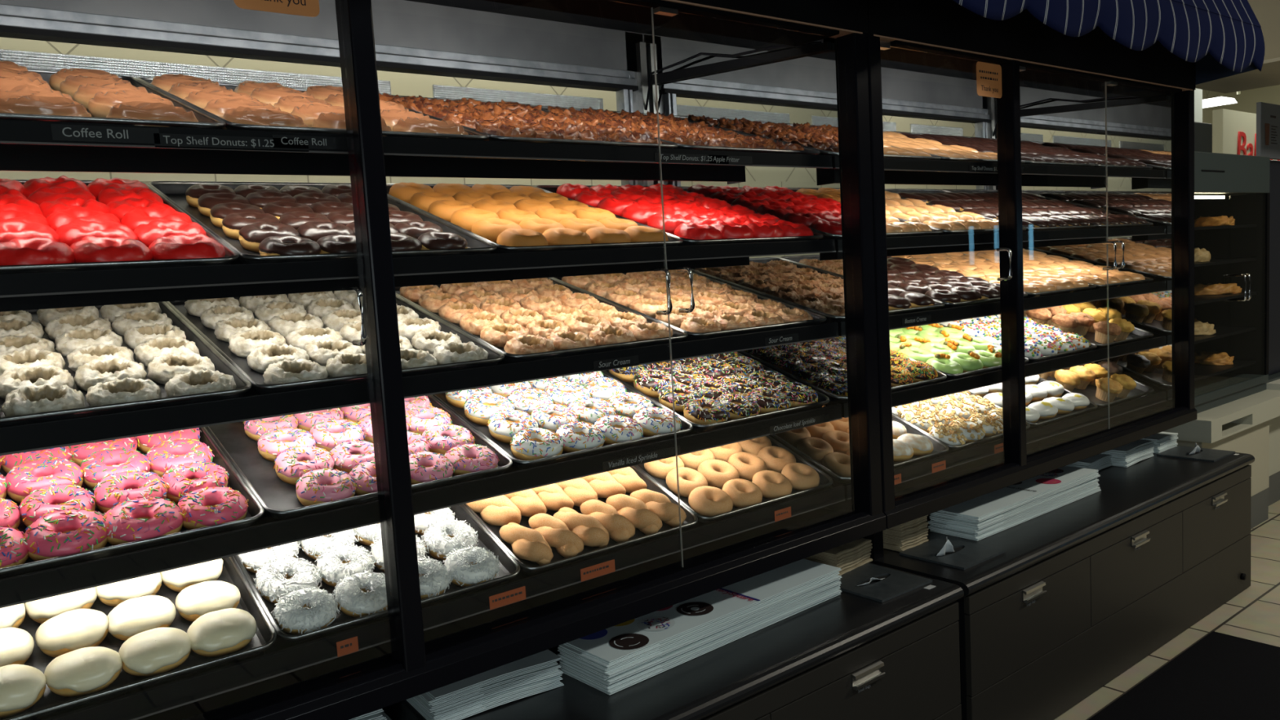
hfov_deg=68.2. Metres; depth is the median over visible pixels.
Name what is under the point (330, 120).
roll
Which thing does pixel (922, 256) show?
donut
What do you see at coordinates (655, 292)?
donut
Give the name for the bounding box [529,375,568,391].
donut
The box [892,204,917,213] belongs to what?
bun
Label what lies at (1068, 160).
donut
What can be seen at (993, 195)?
donut
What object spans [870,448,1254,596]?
countertop
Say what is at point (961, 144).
donut
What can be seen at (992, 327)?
donut
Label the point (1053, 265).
donut
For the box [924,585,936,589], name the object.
sticker
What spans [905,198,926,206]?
bun
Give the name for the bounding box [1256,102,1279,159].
menu board
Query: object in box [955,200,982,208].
donut
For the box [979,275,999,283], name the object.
donut
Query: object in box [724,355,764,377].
donut
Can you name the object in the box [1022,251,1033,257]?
donut
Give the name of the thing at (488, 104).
fritter
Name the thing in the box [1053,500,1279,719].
floor
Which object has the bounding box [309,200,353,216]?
donut
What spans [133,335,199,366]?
donut
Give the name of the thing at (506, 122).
fritter
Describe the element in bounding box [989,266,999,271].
donut
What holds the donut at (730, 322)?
in the sheet pan at (818, 318)
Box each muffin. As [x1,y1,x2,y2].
[1023,311,1027,317]
[1026,308,1052,324]
[1038,371,1053,379]
[1043,306,1066,325]
[1048,368,1066,377]
[1051,313,1079,333]
[1054,368,1080,391]
[1061,304,1080,314]
[1068,365,1096,389]
[1069,311,1094,335]
[1072,301,1095,311]
[1081,307,1106,333]
[1084,363,1107,386]
[1093,320,1121,343]
[1095,377,1123,402]
[1097,306,1121,321]
[1097,360,1123,377]
[1109,318,1134,341]
[1110,373,1136,398]
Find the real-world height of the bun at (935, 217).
0.052 m
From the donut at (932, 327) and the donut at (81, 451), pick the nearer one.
the donut at (81, 451)
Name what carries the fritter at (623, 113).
in the sheet pan at (807, 151)
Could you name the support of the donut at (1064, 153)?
in the sheet pan at (1095, 165)
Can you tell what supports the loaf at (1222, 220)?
on the case at (1237, 186)
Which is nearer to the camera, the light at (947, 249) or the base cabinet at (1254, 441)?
the light at (947, 249)
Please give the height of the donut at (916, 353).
0.075 m
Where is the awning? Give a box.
[952,0,1264,84]
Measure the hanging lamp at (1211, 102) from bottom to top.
0.750 m
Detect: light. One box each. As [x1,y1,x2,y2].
[0,143,746,184]
[0,257,749,311]
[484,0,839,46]
[880,40,1182,97]
[884,169,1106,189]
[886,237,1108,256]
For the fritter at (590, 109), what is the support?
in the sheet pan at (807, 151)
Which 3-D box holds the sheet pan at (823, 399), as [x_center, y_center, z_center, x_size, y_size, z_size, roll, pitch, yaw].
[0.113,0.023,2.517,0.476,0.223,0.631,-8,7,-38]
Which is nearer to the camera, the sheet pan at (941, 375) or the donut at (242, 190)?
the donut at (242, 190)
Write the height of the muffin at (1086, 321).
0.088 m
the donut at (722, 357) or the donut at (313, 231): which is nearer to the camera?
the donut at (313, 231)
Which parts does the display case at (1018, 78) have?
post, panel, roof panel, panel, door frame, handle, post, rail, mirror panel, handle, handle, panel, post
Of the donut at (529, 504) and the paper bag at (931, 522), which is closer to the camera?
the donut at (529, 504)
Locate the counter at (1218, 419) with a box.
[1162,371,1279,443]
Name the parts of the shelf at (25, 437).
panel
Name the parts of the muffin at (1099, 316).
crown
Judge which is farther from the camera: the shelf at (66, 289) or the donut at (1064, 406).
the donut at (1064, 406)
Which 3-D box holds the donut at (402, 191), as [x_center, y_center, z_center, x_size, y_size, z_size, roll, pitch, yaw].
[-0.542,-0.395,2.253,0.108,0.064,0.107,-4,6,-3]
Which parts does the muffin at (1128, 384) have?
crown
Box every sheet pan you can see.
[0,68,226,128]
[0,179,239,274]
[0,301,252,426]
[0,426,264,578]
[0,555,276,719]
[136,77,488,140]
[147,181,497,263]
[164,290,504,394]
[204,395,512,519]
[233,503,519,642]
[381,93,677,148]
[386,183,683,253]
[395,277,688,363]
[431,370,693,469]
[463,465,697,573]
[530,105,820,155]
[533,185,823,245]
[552,271,826,340]
[604,351,829,432]
[635,435,832,523]
[883,130,1094,166]
[884,146,941,159]
[884,188,1095,231]
[886,217,942,237]
[888,299,944,315]
[891,359,946,392]
[892,144,1025,164]
[892,392,1030,451]
[892,413,948,468]
[896,196,1026,235]
[909,325,1029,380]
[931,283,1027,308]
[939,323,1097,364]
[940,189,1152,228]
[941,134,1152,168]
[964,253,1096,298]
[966,253,1153,289]
[968,377,1097,427]
[1040,362,1153,408]
[1049,325,1153,350]
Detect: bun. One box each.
[884,191,901,199]
[884,198,900,206]
[885,205,902,215]
[885,208,890,214]
[885,214,899,222]
[885,222,903,232]
[889,221,919,231]
[891,198,914,206]
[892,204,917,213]
[892,212,919,222]
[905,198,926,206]
[905,221,932,231]
[906,205,928,213]
[906,211,933,222]
[918,204,943,213]
[923,220,951,230]
[924,213,948,221]
[932,204,955,213]
[934,212,959,221]
[938,219,966,230]
[947,211,973,220]
[951,219,982,230]
[961,211,985,220]
[967,219,992,229]
[977,218,999,228]
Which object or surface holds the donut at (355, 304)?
in the sheet pan at (256, 379)
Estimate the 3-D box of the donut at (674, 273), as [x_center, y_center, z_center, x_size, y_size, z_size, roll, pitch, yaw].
[0.089,-0.246,2.769,0.104,0.048,0.098,-9,8,-43]
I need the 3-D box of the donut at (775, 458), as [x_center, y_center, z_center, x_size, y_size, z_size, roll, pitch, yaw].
[0.363,0.266,2.518,0.103,0.066,0.102,-2,6,15]
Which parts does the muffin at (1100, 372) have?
crown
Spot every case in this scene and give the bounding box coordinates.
[0,0,886,719]
[866,0,1196,528]
[1194,151,1270,405]
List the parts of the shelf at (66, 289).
panel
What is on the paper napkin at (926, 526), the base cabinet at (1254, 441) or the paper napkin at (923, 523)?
the paper napkin at (923, 523)
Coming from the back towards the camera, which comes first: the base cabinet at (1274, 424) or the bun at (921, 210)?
the base cabinet at (1274, 424)
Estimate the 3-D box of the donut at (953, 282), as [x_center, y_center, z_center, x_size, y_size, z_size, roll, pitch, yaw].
[1.010,-0.235,3.031,0.107,0.064,0.110,-4,6,-6]
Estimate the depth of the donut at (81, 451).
1.65 m
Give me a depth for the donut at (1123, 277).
3.49 m
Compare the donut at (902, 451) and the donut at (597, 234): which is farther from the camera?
the donut at (902, 451)
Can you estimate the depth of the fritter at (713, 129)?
2.53 m
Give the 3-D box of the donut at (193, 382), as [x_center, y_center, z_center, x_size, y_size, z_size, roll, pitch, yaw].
[-0.712,0.043,1.532,0.101,0.051,0.100,-1,6,23]
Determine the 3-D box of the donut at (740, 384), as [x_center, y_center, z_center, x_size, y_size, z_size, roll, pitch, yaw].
[0.259,0.071,2.438,0.112,0.063,0.104,-6,6,-25]
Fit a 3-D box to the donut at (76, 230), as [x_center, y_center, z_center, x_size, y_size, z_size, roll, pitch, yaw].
[-0.870,-0.194,1.513,0.113,0.069,0.112,0,7,34]
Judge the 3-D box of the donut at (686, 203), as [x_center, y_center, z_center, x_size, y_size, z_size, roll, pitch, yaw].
[0.114,-0.407,2.542,0.109,0.064,0.108,-1,6,24]
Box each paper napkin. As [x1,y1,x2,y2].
[803,549,871,567]
[808,546,872,564]
[813,542,872,560]
[818,537,871,557]
[836,551,871,568]
[838,557,872,575]
[839,555,870,572]
[882,524,927,537]
[883,527,928,540]
[883,530,928,542]
[883,533,928,546]
[883,536,927,549]
[883,538,928,551]
[884,521,928,534]
[888,518,927,531]
[893,516,927,528]
[898,515,928,525]
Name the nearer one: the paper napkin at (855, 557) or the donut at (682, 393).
the donut at (682, 393)
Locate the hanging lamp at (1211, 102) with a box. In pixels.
[1202,91,1240,108]
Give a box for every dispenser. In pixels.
[838,563,932,602]
[899,536,1005,569]
[1156,443,1235,462]
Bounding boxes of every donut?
[0,178,24,195]
[0,186,28,199]
[0,195,43,215]
[0,209,49,226]
[0,219,59,242]
[0,237,75,265]
[0,310,32,321]
[0,317,44,337]
[0,333,55,354]
[0,347,65,376]
[0,364,75,399]
[0,383,84,417]
[0,445,72,473]
[0,472,7,498]
[0,497,20,528]
[0,525,28,568]
[0,603,26,628]
[0,627,34,666]
[0,664,46,718]
[4,457,84,503]
[18,484,96,527]
[22,175,89,198]
[24,508,108,561]
[25,586,97,623]
[27,186,96,204]
[35,608,109,657]
[36,306,98,326]
[39,196,111,217]
[44,313,112,339]
[44,646,122,697]
[45,207,121,231]
[54,326,122,356]
[55,218,138,246]
[66,342,134,372]
[70,235,152,262]
[70,436,139,466]
[74,357,146,391]
[80,447,151,488]
[85,376,161,406]
[87,177,148,200]
[93,470,168,513]
[95,572,162,606]
[97,186,163,204]
[100,302,161,322]
[102,496,184,545]
[106,197,172,221]
[107,595,176,640]
[111,309,172,335]
[118,626,191,676]
[120,206,191,231]
[124,323,186,349]
[133,218,206,247]
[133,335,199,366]
[136,427,201,453]
[145,438,214,476]
[146,351,214,384]
[148,233,225,259]
[160,558,222,591]
[161,460,229,504]
[164,368,236,397]
[175,580,240,622]
[177,485,248,529]
[183,297,239,316]
[185,183,235,208]
[186,608,256,657]
[197,192,249,217]
[200,303,254,329]
[209,202,264,227]
[214,316,271,342]
[222,212,281,239]
[227,329,286,357]
[234,184,280,197]
[237,541,300,573]
[239,222,299,252]
[239,293,289,312]
[243,414,297,441]
[245,191,297,208]
[246,342,309,373]
[253,556,322,604]
[254,300,306,324]
[257,426,317,462]
[258,235,320,255]
[262,200,313,219]
[262,358,328,384]
[267,311,324,337]
[271,585,339,635]
[273,445,334,485]
[279,185,323,196]
[279,211,330,231]
[284,326,342,349]
[288,291,336,309]
[293,192,341,206]
[293,408,343,431]
[295,467,357,506]
[297,221,354,241]
[297,528,358,559]
[303,338,362,366]
[306,297,353,319]
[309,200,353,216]
[309,417,364,453]
[313,542,375,586]
[315,234,356,253]
[321,183,351,196]
[321,307,361,331]
[325,351,367,377]
[326,210,354,226]
[328,440,374,474]
[332,568,387,617]
[333,290,357,303]
[336,192,352,205]
[339,321,361,342]
[339,403,370,423]
[346,221,398,235]
[349,459,377,495]
[351,296,397,310]
[352,522,381,546]
[357,413,409,443]
[360,336,413,354]
[368,534,427,572]
[387,203,399,210]
[388,182,435,204]
[388,209,422,226]
[390,232,422,251]
[394,220,443,239]
[396,305,418,320]
[397,316,440,341]
[399,284,442,302]
[400,348,437,368]
[404,395,431,411]
[405,405,452,435]
[406,430,431,453]
[408,450,454,484]
[409,191,454,212]
[410,328,462,355]
[413,506,455,534]
[417,231,467,249]
[417,290,460,312]
[417,555,452,599]
[421,516,479,560]
[422,423,475,454]
[427,200,475,222]
[432,182,474,195]
[432,341,488,364]
[438,299,482,324]
[440,282,482,297]
[442,544,500,587]
[444,443,499,475]
[445,386,493,408]
[450,208,499,231]
[452,191,493,204]
[458,288,502,307]
[459,311,504,335]
[462,392,514,426]
[466,494,521,526]
[471,183,511,196]
[471,199,516,213]
[471,217,521,243]
[476,280,518,293]
[479,296,521,317]
[480,322,528,347]
[487,408,538,444]
[490,381,532,397]
[491,191,531,204]
[496,208,539,224]
[496,227,547,246]
[498,286,538,302]
[499,522,553,565]
[500,306,544,328]
[503,333,555,354]
[503,488,546,517]
[506,386,554,415]
[509,185,544,195]
[510,426,564,460]
[511,277,553,290]
[513,199,554,213]
[518,217,564,233]
[519,293,561,314]
[525,319,569,338]
[528,191,568,202]
[528,513,583,558]
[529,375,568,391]
[530,403,578,432]
[532,483,573,511]
[534,208,576,222]
[534,284,573,297]
[540,304,584,323]
[542,227,591,245]
[543,380,591,406]
[546,330,596,351]
[549,199,588,213]
[553,506,608,547]
[555,292,599,309]
[555,420,606,453]
[555,477,597,506]
[556,183,595,199]
[559,217,605,232]
[561,275,600,288]
[564,314,610,335]
[564,370,603,384]
[567,396,617,425]
[572,207,616,221]
[574,190,614,208]
[579,302,617,319]
[580,471,626,498]
[580,499,635,542]
[582,376,626,400]
[583,280,623,297]
[585,226,631,244]
[588,324,636,345]
[590,183,624,193]
[593,414,643,444]
[595,273,630,283]
[597,197,639,216]
[598,217,638,230]
[603,311,647,329]
[604,287,644,307]
[605,493,662,535]
[607,391,653,419]
[608,364,651,382]
[608,466,647,493]
[610,189,646,200]
[616,278,652,292]
[620,184,656,192]
[622,203,665,225]
[623,226,668,242]
[626,271,659,281]
[628,297,667,318]
[628,321,672,340]
[630,488,686,527]
[631,406,682,436]
[632,368,677,397]
[635,196,671,207]
[638,284,675,300]
[643,190,678,200]
[644,456,684,479]
[647,213,693,235]
[647,276,680,288]
[648,182,684,193]
[648,360,682,371]
[655,306,694,328]
[657,383,702,412]
[658,269,688,279]
[660,204,698,217]
[662,294,700,308]
[664,197,702,208]
[664,364,706,386]
[666,466,707,497]
[670,283,703,297]
[673,191,705,200]
[674,222,721,239]
[675,273,710,287]
[677,448,715,471]
[678,355,709,368]
[680,315,721,333]
[682,396,729,424]
[684,213,724,225]
[688,205,724,216]
[688,303,725,318]
[688,377,733,399]
[688,485,733,516]
[693,196,730,208]
[693,290,732,306]
[693,360,736,380]
[697,280,732,294]
[697,458,739,489]
[706,351,738,361]
[709,220,753,239]
[709,442,742,462]
[711,313,755,330]
[713,211,753,224]
[715,393,760,420]
[716,301,755,315]
[718,204,755,215]
[719,288,757,303]
[720,374,760,395]
[722,478,762,508]
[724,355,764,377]
[727,452,767,481]
[737,435,772,455]
[742,220,783,237]
[743,213,779,224]
[743,310,784,326]
[746,297,786,312]
[746,386,791,413]
[748,369,790,389]
[751,470,791,499]
[756,445,795,473]
[772,219,813,236]
[774,306,813,323]
[775,382,817,408]
[781,462,819,491]
[887,257,915,265]
[887,261,894,267]
[887,266,900,275]
[887,275,903,286]
[888,284,906,296]
[888,293,911,310]
[889,264,919,275]
[889,328,903,337]
[889,335,906,351]
[889,349,910,366]
[890,364,914,386]
[891,254,912,258]
[892,403,913,417]
[892,421,906,439]
[893,439,913,462]
[894,333,930,347]
[895,273,924,282]
[896,192,927,202]
[897,281,932,294]
[897,342,934,362]
[897,433,933,456]
[898,291,934,307]
[898,360,937,382]
[898,407,938,433]
[899,132,925,138]
[901,325,924,334]
[908,257,935,266]
[910,263,939,272]
[911,192,939,203]
[911,253,930,258]
[911,399,933,408]
[912,271,943,280]
[914,133,934,139]
[915,329,949,342]
[919,279,951,289]
[919,341,956,354]
[920,323,943,331]
[922,133,948,139]
[923,404,959,423]
[924,192,950,200]
[924,288,960,302]
[925,255,953,264]
[925,353,963,373]
[926,422,967,445]
[928,200,959,210]
[929,253,947,256]
[929,394,952,405]
[932,138,957,145]
[932,263,959,271]
[933,270,964,278]
[934,134,959,140]
[934,192,961,199]
[934,324,966,340]
[938,276,972,287]
[939,320,963,325]
[939,337,975,353]
[942,139,970,146]
[942,398,977,418]
[943,191,972,200]
[944,200,972,211]
[944,255,970,262]
[944,350,983,373]
[946,135,971,140]
[946,252,964,256]
[946,285,981,302]
[948,417,985,443]
[949,261,977,270]
[950,390,970,400]
[955,140,982,146]
[955,192,983,200]
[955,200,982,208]
[955,269,985,277]
[959,276,990,287]
[959,322,987,337]
[959,333,995,351]
[960,136,981,141]
[960,254,986,262]
[960,395,995,415]
[961,317,981,324]
[962,208,996,219]
[962,250,980,255]
[964,145,993,152]
[965,140,994,146]
[965,260,993,268]
[966,200,995,208]
[967,285,999,299]
[967,350,1001,369]
[967,386,988,396]
[968,413,1003,437]
[970,137,993,142]
[972,192,997,199]
[973,267,999,276]
[974,320,1000,333]
[975,251,999,260]
[976,207,998,218]
[977,146,997,152]
[977,200,998,208]
[977,315,998,321]
[979,249,996,253]
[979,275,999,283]
[980,332,1001,346]
[981,137,996,142]
[982,192,998,199]
[982,392,1002,407]
[983,259,999,266]
[986,199,998,203]
[986,283,999,292]
[986,344,1001,358]
[986,407,1002,422]
[987,382,1002,393]
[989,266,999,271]
[990,317,1000,324]
[996,217,1035,226]
[997,275,1028,283]
[997,330,1029,341]
[1021,141,1033,145]
[1021,144,1036,150]
[1021,148,1037,154]
[1021,153,1045,161]
[1021,154,1035,161]
[1022,144,1046,150]
[1022,192,1045,199]
[1022,194,1035,199]
[1022,199,1049,208]
[1022,200,1039,208]
[1022,203,1030,208]
[1022,207,1052,216]
[1022,208,1041,216]
[1022,211,1030,216]
[1022,216,1047,227]
[1022,249,1047,257]
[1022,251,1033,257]
[1022,257,1040,263]
[1022,265,1035,273]
[1023,140,1044,146]
[1023,262,1052,271]
[1023,272,1043,280]
[1023,283,1039,297]
[1024,280,1055,292]
[1024,316,1037,328]
[1024,326,1045,339]
[1024,337,1057,356]
[1024,342,1042,357]
[1025,153,1056,162]
[1025,374,1039,384]
[1025,384,1047,401]
[1025,391,1032,405]
[1026,215,1057,226]
[1026,406,1039,422]
[1027,400,1057,419]
[1028,149,1048,155]
[1030,271,1061,279]
[1031,256,1055,262]
[1031,323,1063,337]
[1032,207,1063,215]
[1033,149,1063,155]
[1033,200,1059,207]
[1034,145,1056,151]
[1036,153,1066,163]
[1037,381,1064,397]
[1038,216,1068,226]
[1038,262,1066,270]
[1039,277,1074,292]
[1040,199,1066,207]
[1040,334,1076,353]
[1042,396,1074,414]
[1043,146,1064,151]
[1044,254,1070,262]
[1046,207,1073,215]
[1046,215,1079,226]
[1047,269,1076,277]
[1048,150,1071,155]
[1051,200,1076,207]
[1052,155,1078,163]
[1053,146,1075,151]
[1053,261,1080,268]
[1054,207,1083,215]
[1055,332,1090,350]
[1056,150,1082,156]
[1057,276,1088,288]
[1059,214,1088,225]
[1062,206,1093,215]
[1062,267,1090,275]
[1062,392,1089,410]
[1063,155,1088,164]
[1067,155,1100,164]
[1068,260,1093,266]
[1069,214,1102,224]
[1072,151,1101,158]
[1072,275,1105,284]
[1076,206,1102,215]
[1078,266,1106,274]
[1081,214,1111,224]
[1084,152,1109,158]
[1084,156,1110,164]
[1084,207,1111,214]
[1089,274,1120,286]
[1091,265,1119,272]
[1093,215,1120,224]
[1094,157,1119,165]
[1097,213,1129,224]
[1100,271,1133,282]
[1102,158,1128,165]
[1107,158,1138,166]
[1110,214,1138,223]
[1116,158,1146,166]
[1117,213,1147,223]
[1117,271,1145,280]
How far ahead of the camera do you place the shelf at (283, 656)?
1.71 m
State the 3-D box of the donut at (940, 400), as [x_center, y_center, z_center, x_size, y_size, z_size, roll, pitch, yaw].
[0.978,0.125,3.135,0.116,0.074,0.114,-4,6,-8]
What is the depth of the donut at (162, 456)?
1.67 m
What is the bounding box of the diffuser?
[1202,96,1237,108]
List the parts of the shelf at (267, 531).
panel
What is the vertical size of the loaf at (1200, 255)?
0.063 m
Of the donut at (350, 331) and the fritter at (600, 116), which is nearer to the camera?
the donut at (350, 331)
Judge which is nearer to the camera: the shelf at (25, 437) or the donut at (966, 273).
the shelf at (25, 437)
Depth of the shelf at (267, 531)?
1.60 m
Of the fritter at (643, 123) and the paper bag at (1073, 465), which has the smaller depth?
the fritter at (643, 123)
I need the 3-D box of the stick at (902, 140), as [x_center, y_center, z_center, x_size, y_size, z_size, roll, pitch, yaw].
[0.859,-0.710,3.115,0.059,0.057,0.118,-8,7,-41]
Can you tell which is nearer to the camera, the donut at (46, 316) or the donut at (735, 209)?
the donut at (46, 316)
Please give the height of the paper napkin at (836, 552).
0.011 m
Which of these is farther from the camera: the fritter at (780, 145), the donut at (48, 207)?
the fritter at (780, 145)
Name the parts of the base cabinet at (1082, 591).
drawer, drawer pull, panel, drawer, drawer pull, drawer, drawer pull, lock knob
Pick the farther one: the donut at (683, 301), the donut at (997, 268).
the donut at (997, 268)
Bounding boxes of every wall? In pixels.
[0,36,1218,189]
[1212,108,1279,160]
[1218,84,1279,113]
[1247,0,1279,60]
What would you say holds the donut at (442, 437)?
in the sheet pan at (278, 498)
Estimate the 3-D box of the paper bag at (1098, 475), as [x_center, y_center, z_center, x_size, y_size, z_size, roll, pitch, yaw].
[1.187,0.417,2.954,0.740,0.007,0.155,-8,7,-39]
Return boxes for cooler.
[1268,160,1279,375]
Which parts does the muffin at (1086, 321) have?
crown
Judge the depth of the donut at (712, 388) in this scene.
2.35 m
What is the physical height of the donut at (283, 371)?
0.053 m
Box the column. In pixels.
[1194,88,1202,122]
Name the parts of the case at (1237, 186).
handle, handle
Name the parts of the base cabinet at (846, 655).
drawer, drawer, drawer pull, panel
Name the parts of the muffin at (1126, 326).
crown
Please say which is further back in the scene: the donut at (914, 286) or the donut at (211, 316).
the donut at (914, 286)
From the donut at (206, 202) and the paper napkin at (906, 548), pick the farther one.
the paper napkin at (906, 548)
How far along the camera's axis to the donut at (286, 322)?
1.89 m
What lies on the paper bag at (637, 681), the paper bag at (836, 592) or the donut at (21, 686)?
the paper bag at (836, 592)
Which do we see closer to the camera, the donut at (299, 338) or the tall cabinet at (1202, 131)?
the donut at (299, 338)
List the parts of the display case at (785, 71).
panel, handle, post, panel, roof panel, rail, door frame, handle, handle, mirror panel, panel, post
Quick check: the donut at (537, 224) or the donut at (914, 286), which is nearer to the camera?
the donut at (537, 224)
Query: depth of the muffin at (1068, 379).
3.46 m
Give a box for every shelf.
[0,120,832,184]
[0,239,835,311]
[0,322,839,455]
[0,404,842,608]
[32,485,844,719]
[884,157,1166,189]
[886,225,1166,256]
[888,280,1166,329]
[891,335,1166,407]
[893,391,1166,484]
[1194,224,1257,231]
[1194,257,1257,266]
[1194,292,1257,305]
[1194,326,1257,343]
[1194,360,1256,381]
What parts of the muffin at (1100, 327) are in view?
crown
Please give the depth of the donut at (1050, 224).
3.14 m
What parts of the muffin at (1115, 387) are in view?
crown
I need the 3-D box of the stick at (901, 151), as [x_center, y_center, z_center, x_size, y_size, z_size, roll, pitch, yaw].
[0.730,-0.578,2.675,0.061,0.058,0.122,-7,7,-35]
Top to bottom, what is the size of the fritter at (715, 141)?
0.067 m
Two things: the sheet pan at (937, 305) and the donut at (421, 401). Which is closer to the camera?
the donut at (421, 401)
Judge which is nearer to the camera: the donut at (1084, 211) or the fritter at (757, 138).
the fritter at (757, 138)
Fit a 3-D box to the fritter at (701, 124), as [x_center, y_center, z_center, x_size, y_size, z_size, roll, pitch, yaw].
[0.135,-0.649,2.637,0.116,0.066,0.133,0,6,29]
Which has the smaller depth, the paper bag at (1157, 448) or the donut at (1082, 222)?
the donut at (1082, 222)
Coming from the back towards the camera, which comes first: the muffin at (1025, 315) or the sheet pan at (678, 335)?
the muffin at (1025, 315)
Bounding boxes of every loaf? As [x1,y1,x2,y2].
[1194,215,1235,226]
[1194,247,1210,262]
[1194,283,1241,295]
[1194,320,1216,335]
[1194,351,1234,365]
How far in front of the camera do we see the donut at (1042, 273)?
3.36 m
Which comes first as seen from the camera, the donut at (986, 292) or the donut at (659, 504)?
the donut at (659, 504)
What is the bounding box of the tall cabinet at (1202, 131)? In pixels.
[1194,121,1212,152]
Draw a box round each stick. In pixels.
[883,131,907,137]
[883,132,894,137]
[883,136,902,142]
[883,141,911,147]
[883,142,891,147]
[883,147,899,155]
[884,146,917,155]
[888,137,914,142]
[896,142,924,149]
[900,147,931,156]
[903,137,928,142]
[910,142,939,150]
[915,137,942,145]
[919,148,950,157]
[924,142,952,150]
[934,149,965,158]
[943,145,964,151]
[947,150,978,158]
[949,145,977,152]
[963,151,991,159]
[977,151,997,159]
[986,151,997,155]
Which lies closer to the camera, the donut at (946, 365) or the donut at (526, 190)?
the donut at (526, 190)
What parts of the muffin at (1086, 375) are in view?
crown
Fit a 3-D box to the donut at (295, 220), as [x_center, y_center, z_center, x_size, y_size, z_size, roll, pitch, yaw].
[-0.640,-0.258,1.808,0.097,0.058,0.099,-5,6,-19]
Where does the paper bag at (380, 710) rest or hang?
on the paper bag at (377, 716)
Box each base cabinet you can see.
[382,562,964,719]
[870,448,1254,719]
[1175,420,1269,528]
[1268,415,1279,506]
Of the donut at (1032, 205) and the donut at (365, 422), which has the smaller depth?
the donut at (365, 422)
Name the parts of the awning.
panel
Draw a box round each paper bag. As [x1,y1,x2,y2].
[350,708,383,719]
[357,712,383,719]
[377,712,386,719]
[380,711,391,719]
[406,680,560,719]
[411,675,562,719]
[413,668,558,712]
[413,674,562,717]
[418,661,557,705]
[426,649,562,700]
[429,663,560,707]
[431,668,563,714]
[450,682,564,719]
[557,574,841,673]
[557,581,841,679]
[558,571,839,669]
[559,586,840,687]
[560,578,840,677]
[560,584,839,684]
[560,589,841,691]
[560,592,840,695]
[928,477,1097,527]
[928,481,1097,533]
[928,486,1100,537]
[929,474,1100,524]
[929,479,1098,529]
[929,484,1099,535]
[929,488,1101,541]
[932,472,1098,522]
[937,466,1097,519]
[1066,458,1111,468]
[1071,456,1112,466]
[1075,453,1112,464]
[1090,460,1111,469]
[1093,462,1111,469]
[1097,464,1112,471]
[1102,444,1153,457]
[1104,442,1154,454]
[1109,439,1153,453]
[1111,448,1153,461]
[1111,450,1153,463]
[1111,453,1153,465]
[1111,454,1153,467]
[1112,446,1154,458]
[1141,435,1177,443]
[1142,431,1177,441]
[1152,436,1177,445]
[1152,440,1177,449]
[1153,439,1177,447]
[1153,443,1177,451]
[1153,444,1177,453]
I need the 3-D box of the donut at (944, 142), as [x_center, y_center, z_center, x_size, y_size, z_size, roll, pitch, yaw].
[1.043,-0.738,3.264,0.062,0.060,0.122,-7,7,-35]
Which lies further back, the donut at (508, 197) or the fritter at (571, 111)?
the fritter at (571, 111)
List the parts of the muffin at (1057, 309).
crown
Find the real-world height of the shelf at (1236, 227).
0.012 m
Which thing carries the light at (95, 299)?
attached to the shelf at (66, 289)
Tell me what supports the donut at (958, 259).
in the sheet pan at (1030, 295)
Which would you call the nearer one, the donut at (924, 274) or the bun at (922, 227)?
the bun at (922, 227)
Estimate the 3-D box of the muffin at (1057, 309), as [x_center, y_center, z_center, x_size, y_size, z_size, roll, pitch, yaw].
[1.581,-0.174,3.613,0.093,0.090,0.092,-3,6,5]
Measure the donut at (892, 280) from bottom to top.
0.062 m
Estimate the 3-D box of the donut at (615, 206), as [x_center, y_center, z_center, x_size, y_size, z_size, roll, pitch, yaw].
[-0.051,-0.385,2.412,0.111,0.064,0.112,-1,6,23]
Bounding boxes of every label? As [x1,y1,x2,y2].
[492,591,522,602]
[583,564,608,574]
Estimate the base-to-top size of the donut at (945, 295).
0.060 m
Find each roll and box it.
[0,61,28,71]
[0,66,44,80]
[0,75,53,90]
[0,84,73,100]
[0,94,92,116]
[48,67,118,91]
[59,75,131,99]
[73,81,153,110]
[88,89,173,117]
[106,101,199,126]
[150,74,219,92]
[168,81,233,99]
[183,88,259,108]
[202,97,280,118]
[221,106,308,129]
[234,80,288,95]
[250,86,314,106]
[273,95,332,113]
[290,103,344,127]
[306,85,342,99]
[311,111,391,136]
[324,93,344,106]
[379,99,408,111]
[380,108,430,131]
[392,116,468,134]
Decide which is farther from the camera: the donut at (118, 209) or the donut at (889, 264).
the donut at (889, 264)
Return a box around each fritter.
[378,92,422,102]
[393,98,442,112]
[415,95,465,106]
[421,106,477,119]
[441,100,493,113]
[441,113,502,129]
[455,97,507,109]
[464,108,519,122]
[469,123,537,140]
[480,104,537,117]
[493,117,543,128]
[497,99,542,110]
[508,111,559,123]
[525,108,566,115]
[529,124,580,140]
[536,118,586,133]
[542,105,586,115]
[551,111,599,125]
[568,110,612,123]
[577,106,613,115]
[577,127,627,142]
[580,121,631,135]
[599,117,640,128]
[604,114,638,122]
[609,109,647,120]
[615,129,662,143]
[625,121,681,137]
[632,119,671,128]
[639,116,675,124]
[644,111,680,120]
[659,133,709,150]
[665,125,706,139]
[669,120,706,133]
[673,117,708,128]
[697,128,745,142]
[701,134,745,147]
[702,125,738,137]
[728,133,773,142]
[729,137,776,149]
[767,140,804,154]
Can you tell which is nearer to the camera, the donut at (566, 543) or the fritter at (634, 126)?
the donut at (566, 543)
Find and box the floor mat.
[1088,631,1279,719]
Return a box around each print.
[340,643,351,648]
[978,70,997,80]
[1270,115,1277,143]
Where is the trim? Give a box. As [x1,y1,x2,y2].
[1195,57,1279,93]
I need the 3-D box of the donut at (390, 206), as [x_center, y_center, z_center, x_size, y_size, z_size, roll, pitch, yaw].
[-0.553,-0.307,1.990,0.097,0.059,0.096,2,8,43]
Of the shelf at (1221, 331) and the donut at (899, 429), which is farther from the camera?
the shelf at (1221, 331)
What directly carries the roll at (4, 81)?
in the sheet pan at (206, 120)

